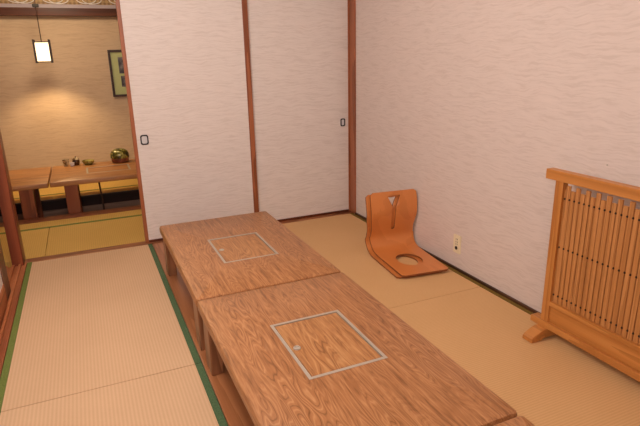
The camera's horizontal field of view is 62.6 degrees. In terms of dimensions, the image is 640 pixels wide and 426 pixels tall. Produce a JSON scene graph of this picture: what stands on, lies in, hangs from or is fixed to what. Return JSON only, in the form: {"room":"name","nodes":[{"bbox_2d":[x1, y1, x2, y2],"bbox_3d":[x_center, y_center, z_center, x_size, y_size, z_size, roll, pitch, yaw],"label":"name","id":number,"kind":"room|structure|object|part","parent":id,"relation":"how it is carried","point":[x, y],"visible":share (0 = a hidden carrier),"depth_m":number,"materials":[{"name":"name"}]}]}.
{"room":"japanese restaurant tatami room","nodes":[
{"label":"japanese restaurant tatami room","id":0,"kind":"room"},
{"bbox_2d":[0,16,134,178],"bbox_3d":[-2.779,-1.375,6.218,4.200,2.850,0.100,-9,18,-23],"label":"wall","id":1,"kind":"structure","parent":0,"point":[65,108],"depth_m":6.06,"materials":[{"name":"paint"}]},
{"bbox_2d":[0,0,115,4],"bbox_3d":[-2.742,-2.481,5.841,4.080,0.315,0.024,-9,18,-23],"label":"trim","id":2,"kind":"structure","parent":1,"relation":"attached to","point":[72,2],"depth_m":5.83,"materials":[{"name":"brown wood"}]},
{"bbox_2d":[0,3,115,8],"bbox_3d":[-2.737,-2.311,5.890,4.080,0.040,0.030,-9,18,-23],"label":"trim","id":3,"kind":"structure","parent":1,"relation":"attached to","point":[1,4],"depth_m":5.81,"materials":[{"name":"wood"}]},
{"bbox_2d":[0,7,116,16],"bbox_3d":[-2.727,-2.246,5.888,4.080,0.083,0.075,-9,18,-23],"label":"trim","id":4,"kind":"structure","parent":1,"relation":"attached to","point":[4,11],"depth_m":5.79,"materials":[{"name":"brown wood"}]},
{"bbox_2d":[107,50,126,96],"bbox_3d":[-2.303,-1.669,6.282,0.376,0.536,0.023,-9,18,-23],"label":"picture frame","id":5,"kind":"object","parent":1,"relation":"attached to","point":[115,59],"visible":0.4,"depth_m":6.24,"materials":[{"name":"brown wood"}]},
{"bbox_2d":[118,57,123,72],"bbox_3d":[-2.284,-1.761,6.265,0.215,0.185,0.002,-9,18,-23],"label":"photograph","id":6,"kind":"object","parent":5,"relation":"attached to","point":[120,61],"depth_m":6.23},
{"bbox_2d":[121,76,125,86],"bbox_3d":[-2.276,-1.584,6.320,0.205,0.125,0.002,-9,18,-23],"label":"photograph","id":7,"kind":"object","parent":5,"relation":"attached to","point":[123,84],"depth_m":6.29},
{"bbox_2d":[356,0,639,312],"bbox_3d":[0.784,-0.664,3.606,0.100,2.850,7.950,-9,18,-23],"label":"wall","id":8,"kind":"structure","parent":0,"point":[467,106],"depth_m":3.05,"materials":[{"name":"paint"}]},
{"bbox_2d":[0,189,139,215],"bbox_3d":[-2.329,-0.163,5.736,4.120,0.110,0.032,-9,18,-23],"label":"trim","id":9,"kind":"structure","parent":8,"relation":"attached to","point":[94,199],"depth_m":5.67,"materials":[{"name":"brown wood"}]},
{"bbox_2d":[0,205,140,226],"bbox_3d":[-2.018,0.004,5.059,4.120,0.050,0.158,-9,18,-23],"label":"trim","id":10,"kind":"structure","parent":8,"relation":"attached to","point":[106,211],"depth_m":4.93,"materials":[{"name":"brown wood"}]},
{"bbox_2d":[0,199,140,222],"bbox_3d":[-2.327,0.018,5.797,4.120,0.269,0.020,-9,18,-23],"label":"trim","id":11,"kind":"structure","parent":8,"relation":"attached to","point":[88,208],"depth_m":5.70,"materials":[{"name":"brown wood"}]},
{"bbox_2d":[115,0,258,242],"bbox_3d":[-0.968,-0.736,4.062,0.942,1.895,0.023,-9,18,-23],"label":"door","id":12,"kind":"structure","parent":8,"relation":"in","point":[187,65],"depth_m":4.03,"materials":[{"name":"paper"}]},
{"bbox_2d":[141,136,146,143],"bbox_3d":[-1.317,-0.549,3.948,0.041,0.057,0.004,-9,18,-23],"label":"door handle","id":13,"kind":"object","parent":12,"relation":"on","point":[143,138],"depth_m":3.94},
{"bbox_3d":[-1.316,-0.548,3.946,0.058,0.074,0.007,-9,18,-23],"label":"finger pull","id":14,"kind":"part","parent":12,"relation":"part of","materials":[{"name":"black metal"}]},
{"bbox_3d":[-0.976,-0.736,4.061,0.871,1.895,0.020,-9,18,-23],"label":"rail","id":15,"kind":"part","parent":12,"relation":"part of","materials":[{"name":"brown wood"}]},
{"bbox_2d":[24,211,351,263],"bbox_3d":[-0.928,0.192,4.357,2.679,0.050,0.086,-9,18,-23],"label":"trim","id":16,"kind":"structure","parent":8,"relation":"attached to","point":[43,258],"depth_m":4.05,"materials":[{"name":"brown wood"}]},
{"bbox_2d":[247,0,349,221],"bbox_3d":[-0.164,-0.864,4.426,0.916,1.895,0.023,-9,18,-23],"label":"door","id":17,"kind":"structure","parent":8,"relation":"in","point":[299,49],"depth_m":4.41,"materials":[{"name":"paper"}]},
{"bbox_3d":[-0.157,-0.866,4.431,0.876,1.895,0.020,-9,18,-23],"label":"rail","id":18,"kind":"part","parent":17,"relation":"part of","materials":[{"name":"brown wood"}]},
{"bbox_2d":[349,0,355,213],"bbox_3d":[0.277,-0.918,4.570,0.014,1.899,0.128,-9,18,-23],"label":"trim","id":19,"kind":"structure","parent":8,"relation":"attached to","point":[352,3],"depth_m":4.53,"materials":[{"name":"brown wood"}]},
{"bbox_2d":[355,212,539,312],"bbox_3d":[1.328,0.656,2.633,0.016,0.064,4.927,-9,18,-23],"label":"baseboard","id":20,"kind":"structure","parent":8,"relation":"attached to","point":[357,214],"depth_m":3.30,"materials":[{"name":"brown wood"}]},
{"bbox_2d":[453,234,460,253],"bbox_3d":[0.905,0.206,3.481,0.012,0.124,0.072,-9,18,-23],"label":"wall outlet","id":21,"kind":"object","parent":8,"relation":"attached to","point":[457,239],"visible":1,"depth_m":3.47,"materials":[{"name":"beige plastic"}]},
{"bbox_3d":[-1.144,-1.775,2.327,4.300,0.100,8.050,-9,18,-23],"label":"ceiling","id":22,"kind":"structure","parent":0,"visible":0},
{"bbox_2d":[32,0,53,62],"bbox_3d":[-2.927,-2.082,5.429,0.164,1.028,0.164,-9,18,-23],"label":"pendant lantern","id":23,"kind":"object","parent":22,"relation":"hanging from","point":[42,50],"visible":1,"depth_m":5.49,"materials":[{"name":"beige paper"}]},
{"bbox_3d":[-2.956,-1.675,5.452,0.018,0.236,0.018,-9,18,-23],"label":"corner post","id":24,"kind":"part","parent":23,"relation":"part of","materials":[{"name":"brown wood"}]},
{"bbox_3d":[-2.930,-2.185,5.398,0.008,0.813,0.008,14,23,41],"label":"cord","id":25,"kind":"part","parent":23,"relation":"part of","materials":[{"name":"brown wood"}]},
{"bbox_3d":[-2.919,-1.697,5.545,0.124,0.187,0.124,-9,18,-23],"label":"lamp shade","id":26,"kind":"part","parent":23,"relation":"part of","materials":[{"name":"beige paper"}]},
{"bbox_3d":[-2.822,-1.695,5.508,0.018,0.236,0.018,-9,18,-23],"label":"corner post","id":27,"kind":"part","parent":23,"relation":"part of","materials":[{"name":"brown wood"}]},
{"bbox_3d":[-1.077,0.807,3.112,4.120,0.400,7.850,-9,18,-23],"label":"floor","id":28,"kind":"structure","parent":0,"visible":0},
{"bbox_2d":[0,130,25,265],"bbox_3d":[-2.212,-0.533,3.564,0.077,1.949,0.125,-9,18,-23],"label":"trim","id":29,"kind":"structure","parent":28,"relation":"on","point":[7,203],"depth_m":3.68,"materials":[{"name":"brown wood"}]},
{"bbox_2d":[0,263,26,376],"bbox_3d":[-1.165,1.029,1.603,0.137,0.052,4.963,-9,18,-23],"label":"trim","id":30,"kind":"structure","parent":28,"relation":"on","point":[15,274],"depth_m":3.15,"materials":[{"name":"brown wood"}]},
{"bbox_2d":[0,241,10,327],"bbox_3d":[-1.791,-0.271,2.616,0.026,1.900,1.085,-9,18,-23],"label":"door","id":31,"kind":"structure","parent":30,"relation":"on","point":[5,290],"depth_m":3.18,"materials":[{"name":"paper"}]},
{"bbox_3d":[-1.791,-0.271,2.616,0.026,1.900,0.725,-9,18,-23],"label":"rail","id":32,"kind":"part","parent":31,"relation":"part of","materials":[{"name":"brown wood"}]},
{"bbox_2d":[0,227,49,267],"bbox_3d":[-2.917,0.348,3.984,1.539,0.051,0.790,-9,18,-23],"label":"mat","id":33,"kind":"object","parent":28,"relation":"on","point":[35,240],"visible":0.47,"depth_m":4.21,"materials":[{"name":"woven straw"},{"name":"fabric"}]},
{"bbox_2d":[0,209,141,232],"bbox_3d":[-2.294,0.101,4.760,3.340,0.050,0.186,-9,18,-23],"label":"mat","id":34,"kind":"object","parent":28,"relation":"on","point":[132,212],"visible":0.13,"depth_m":4.79,"materials":[{"name":"woven straw"},{"name":"fabric"}]},
{"bbox_2d":[13,178,137,197],"bbox_3d":[-2.903,-0.281,6.067,3.340,0.050,0.617,-9,18,-23],"label":"mat","id":35,"kind":"object","parent":28,"relation":"on","point":[91,186],"visible":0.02,"depth_m":6.03,"materials":[{"name":"gold straw"}]},
{"bbox_2d":[14,185,138,202],"bbox_3d":[-2.730,-0.173,5.696,3.340,0.051,0.226,-9,18,-23],"label":"mat","id":36,"kind":"object","parent":28,"relation":"on","point":[131,187],"visible":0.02,"depth_m":5.77,"materials":[{"name":"straw"}]},
{"bbox_2d":[45,214,144,255],"bbox_3d":[-1.391,0.120,4.627,1.798,0.051,0.790,-9,18,-23],"label":"mat","id":37,"kind":"object","parent":28,"relation":"on","point":[74,237],"visible":0.37,"depth_m":4.38,"materials":[{"name":"woven straw"},{"name":"fabric"}]},
{"bbox_2d":[0,244,201,412],"bbox_3d":[-1.340,0.561,3.166,0.870,0.051,1.846,-9,18,-23],"label":"mat","id":38,"kind":"object","parent":28,"relation":"on","point":[91,321],"visible":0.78,"depth_m":2.85,"materials":[{"name":"beige wicker"}]},
{"bbox_2d":[0,363,227,425],"bbox_3d":[-0.583,1.036,1.541,0.870,0.051,1.856,-9,18,-23],"label":"mat","id":39,"kind":"object","parent":28,"relation":"on","point":[185,396],"visible":1,"depth_m":2.21,"materials":[{"name":"beige wicker"}]},
{"bbox_2d":[153,242,254,425],"bbox_3d":[0.075,0.860,2.076,0.786,0.050,5.068,-9,18,-23],"label":"trim","id":40,"kind":"structure","parent":28,"relation":"on","point":[235,413],"depth_m":2.43,"materials":[{"name":"brown wood"}]},
{"bbox_2d":[159,211,340,350],"bbox_3d":[-0.485,0.340,3.207,0.763,0.312,1.252,-9,18,-23],"label":"table","id":41,"kind":"object","parent":40,"relation":"on","point":[222,256],"visible":0.82,"depth_m":2.99,"materials":[{"name":"brown wood"}]},
{"bbox_3d":[-1.007,0.280,3.530,0.056,0.263,0.110,-9,18,-23],"label":"leg","id":42,"kind":"part","parent":41,"relation":"part of","materials":[{"name":"brown wood"}]},
{"bbox_3d":[-0.590,0.542,2.634,0.056,0.263,0.110,-9,18,-23],"label":"leg","id":43,"kind":"part","parent":41,"relation":"part of","materials":[{"name":"brown wood"}]},
{"bbox_3d":[-0.467,0.211,3.141,0.286,0.021,0.396,-9,18,-23],"label":"burner","id":44,"kind":"part","parent":41,"relation":"part of","materials":[{"name":"brown wood"}]},
{"bbox_3d":[-0.467,0.214,3.142,0.318,0.030,0.428,-9,18,-23],"label":"metal trim","id":45,"kind":"part","parent":41,"relation":"part of","materials":[{"name":"silver metal"}]},
{"bbox_2d":[197,272,516,425],"bbox_3d":[0.029,0.662,2.103,0.763,0.312,1.252,-9,18,-23],"label":"table","id":46,"kind":"object","parent":40,"relation":"on","point":[323,350],"visible":0.98,"depth_m":1.94,"materials":[{"name":"brown wood"}]},
{"bbox_3d":[-0.493,0.603,2.425,0.056,0.263,0.110,-9,18,-23],"label":"leg","id":47,"kind":"part","parent":46,"relation":"part of","materials":[{"name":"brown wood"}]},
{"bbox_3d":[0.021,0.518,2.091,0.286,0.021,0.396,-9,18,-23],"label":"burner","id":48,"kind":"part","parent":46,"relation":"part of","materials":[{"name":"brown wood"}]},
{"bbox_3d":[0.021,0.520,2.092,0.318,0.030,0.428,-9,18,-23],"label":"metal trim","id":49,"kind":"part","parent":46,"relation":"part of","materials":[{"name":"silver metal"}]},
{"bbox_2d":[493,416,534,425],"bbox_3d":[0.543,0.985,0.999,0.763,0.312,1.252,-9,18,-23],"label":"table","id":50,"kind":"object","parent":40,"relation":"on","point":[520,420],"visible":1,"depth_m":1.61,"materials":[{"name":"brown wood"}]},
{"bbox_2d":[283,213,483,308],"bbox_3d":[0.211,0.316,3.862,0.980,0.051,1.766,-9,18,-23],"label":"mat","id":51,"kind":"object","parent":28,"relation":"on","point":[340,239],"visible":0.47,"depth_m":3.60,"materials":[{"name":"wicker"}]},
{"bbox_2d":[365,195,442,278],"bbox_3d":[0.575,0.129,3.619,0.362,0.433,0.540,-6,18,-17],"label":"chair","id":52,"kind":"object","parent":51,"relation":"on","point":[367,198],"visible":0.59,"depth_m":3.75,"materials":[{"name":"brown wood"}]},
{"bbox_2d":[369,189,447,276],"bbox_3d":[0.606,0.116,3.602,0.362,0.433,0.540,-6,18,-17],"label":"chair","id":53,"kind":"object","parent":52,"relation":"on","point":[387,243],"visible":1,"depth_m":3.79,"materials":[{"name":"brown wood"}]},
{"bbox_2d":[389,286,639,425],"bbox_3d":[0.939,0.772,2.298,0.980,0.051,1.797,-9,18,-23],"label":"mat","id":54,"kind":"object","parent":28,"relation":"on","point":[550,381],"visible":0.59,"depth_m":2.45,"materials":[{"name":"wicker"}]},
{"bbox_2d":[522,167,639,381],"bbox_3d":[1.304,0.319,2.202,0.236,0.856,0.978,-9,18,-23],"label":"screen","id":55,"kind":"object","parent":54,"relation":"on","point":[591,294],"visible":1,"depth_m":2.35,"materials":[{"name":"brown wood"}]},
{"bbox_3d":[1.136,0.195,2.556,0.032,0.719,0.045,-9,18,-23],"label":"post","id":56,"kind":"part","parent":55,"relation":"part of","materials":[{"name":"brown wood"}]},
{"bbox_3d":[1.312,0.659,2.305,0.052,0.033,0.978,-9,18,-23],"label":"rail","id":57,"kind":"part","parent":55,"relation":"part of","materials":[{"name":"brown wood"}]},
{"bbox_3d":[1.295,-0.067,2.085,0.044,0.048,0.978,-9,18,-23],"label":"rail","id":58,"kind":"part","parent":55,"relation":"part of","materials":[{"name":"brown wood"}]},
{"bbox_3d":[1.309,0.546,2.270,0.036,0.023,0.776,-9,18,-23],"label":"rail","id":59,"kind":"part","parent":55,"relation":"part of","materials":[{"name":"brown wood"}]},
{"bbox_3d":[1.310,0.600,2.287,0.016,0.090,0.776,-9,18,-23],"label":"panel","id":60,"kind":"part","parent":55,"relation":"part of","materials":[{"name":"brown wood"}]},
{"bbox_3d":[1.301,0.249,2.184,0.009,0.593,0.768,-9,18,-23],"label":"slat panel","id":61,"kind":"part","parent":55,"relation":"part of","materials":[{"name":"brown wood"}]},
{"bbox_3d":[1.303,0.496,2.259,0.011,0.010,0.775,-9,18,-23],"label":"binding cord","id":62,"kind":"part","parent":55,"relation":"part of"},
{"bbox_3d":[1.297,0.260,2.187,0.011,0.010,0.775,-9,18,-23],"label":"binding cord","id":63,"kind":"part","parent":55,"relation":"part of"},
{"bbox_3d":[1.292,0.030,2.118,0.011,0.010,0.775,-9,18,-23],"label":"binding cord","id":64,"kind":"part","parent":55,"relation":"part of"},
{"bbox_3d":[-2.153,0.288,5.478,4.120,0.070,0.860,-9,18,-23],"label":"trim","id":65,"kind":"structure","parent":28,"relation":"on","visible":0},
{"bbox_2d":[9,167,51,219],"bbox_3d":[-3.200,0.021,5.123,1.128,0.689,0.860,-9,18,-23],"label":"table","id":66,"kind":"object","parent":65,"relation":"on","point":[28,182],"visible":0.67,"depth_m":4.94,"materials":[{"name":"brown wood"}]},
{"bbox_3d":[-2.698,0.092,4.930,0.115,0.644,0.056,-9,18,-23],"label":"leg","id":67,"kind":"part","parent":66,"relation":"part of","materials":[{"name":"brown wood"}]},
{"bbox_3d":[-2.917,-0.045,5.401,0.115,0.644,0.056,-9,18,-23],"label":"leg","id":68,"kind":"part","parent":66,"relation":"part of","materials":[{"name":"brown wood"}]},
{"bbox_2d":[50,159,136,213],"bbox_3d":[-2.162,-0.135,5.561,1.118,0.690,0.860,-9,18,-23],"label":"table","id":69,"kind":"object","parent":65,"relation":"on","point":[70,177],"visible":0.48,"depth_m":5.16,"materials":[{"name":"brown wood"}]},
{"bbox_2d":[62,159,68,165],"bbox_3d":[-2.714,-0.538,5.620,0.066,0.070,0.066,-9,18,-23],"label":"tea cup","id":70,"kind":"object","parent":69,"relation":"on","point":[65,161],"visible":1,"depth_m":5.60,"materials":[{"name":"beige ceramic"}]},
{"bbox_3d":[-2.354,0.041,5.075,0.115,0.644,0.056,-9,18,-23],"label":"leg","id":71,"kind":"part","parent":69,"relation":"part of","materials":[{"name":"brown wood"}]},
{"bbox_2d":[72,156,79,164],"bbox_3d":[-2.625,-0.565,5.659,0.074,0.095,0.074,-9,18,-23],"label":"jar","id":72,"kind":"object","parent":69,"relation":"on","point":[75,159],"visible":0.97,"depth_m":5.64,"materials":[{"name":"brown ceramic"}]},
{"bbox_3d":[-2.573,-0.097,5.546,0.115,0.644,0.056,-9,18,-23],"label":"leg","id":73,"kind":"part","parent":69,"relation":"part of","materials":[{"name":"brown wood"}]},
{"bbox_2d":[82,159,93,164],"bbox_3d":[-2.503,-0.548,5.687,0.128,0.043,0.128,-9,18,-23],"label":"dish","id":74,"kind":"object","parent":69,"relation":"on","point":[88,161],"visible":1,"depth_m":5.66,"materials":[{"name":"ceramic"}]},
{"bbox_3d":[-2.138,-0.008,5.221,0.016,0.641,0.052,2,17,10],"label":"support rod","id":75,"kind":"part","parent":69,"relation":"part of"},
{"bbox_3d":[-2.193,-0.447,5.455,0.420,0.030,0.320,-9,18,-23],"label":"metal trim","id":76,"kind":"part","parent":69,"relation":"part of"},
{"bbox_3d":[-2.193,-0.451,5.454,0.384,0.019,0.284,-9,18,-23],"label":"burner","id":77,"kind":"part","parent":69,"relation":"part of","materials":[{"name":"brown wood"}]},
{"bbox_2d":[110,148,128,162],"bbox_3d":[-2.197,-0.635,5.769,0.198,0.149,0.198,-9,18,-23],"label":"round pot","id":78,"kind":"object","parent":69,"relation":"on","point":[118,155],"visible":1,"depth_m":5.70,"materials":[{"name":"gold metal"}]}
]}

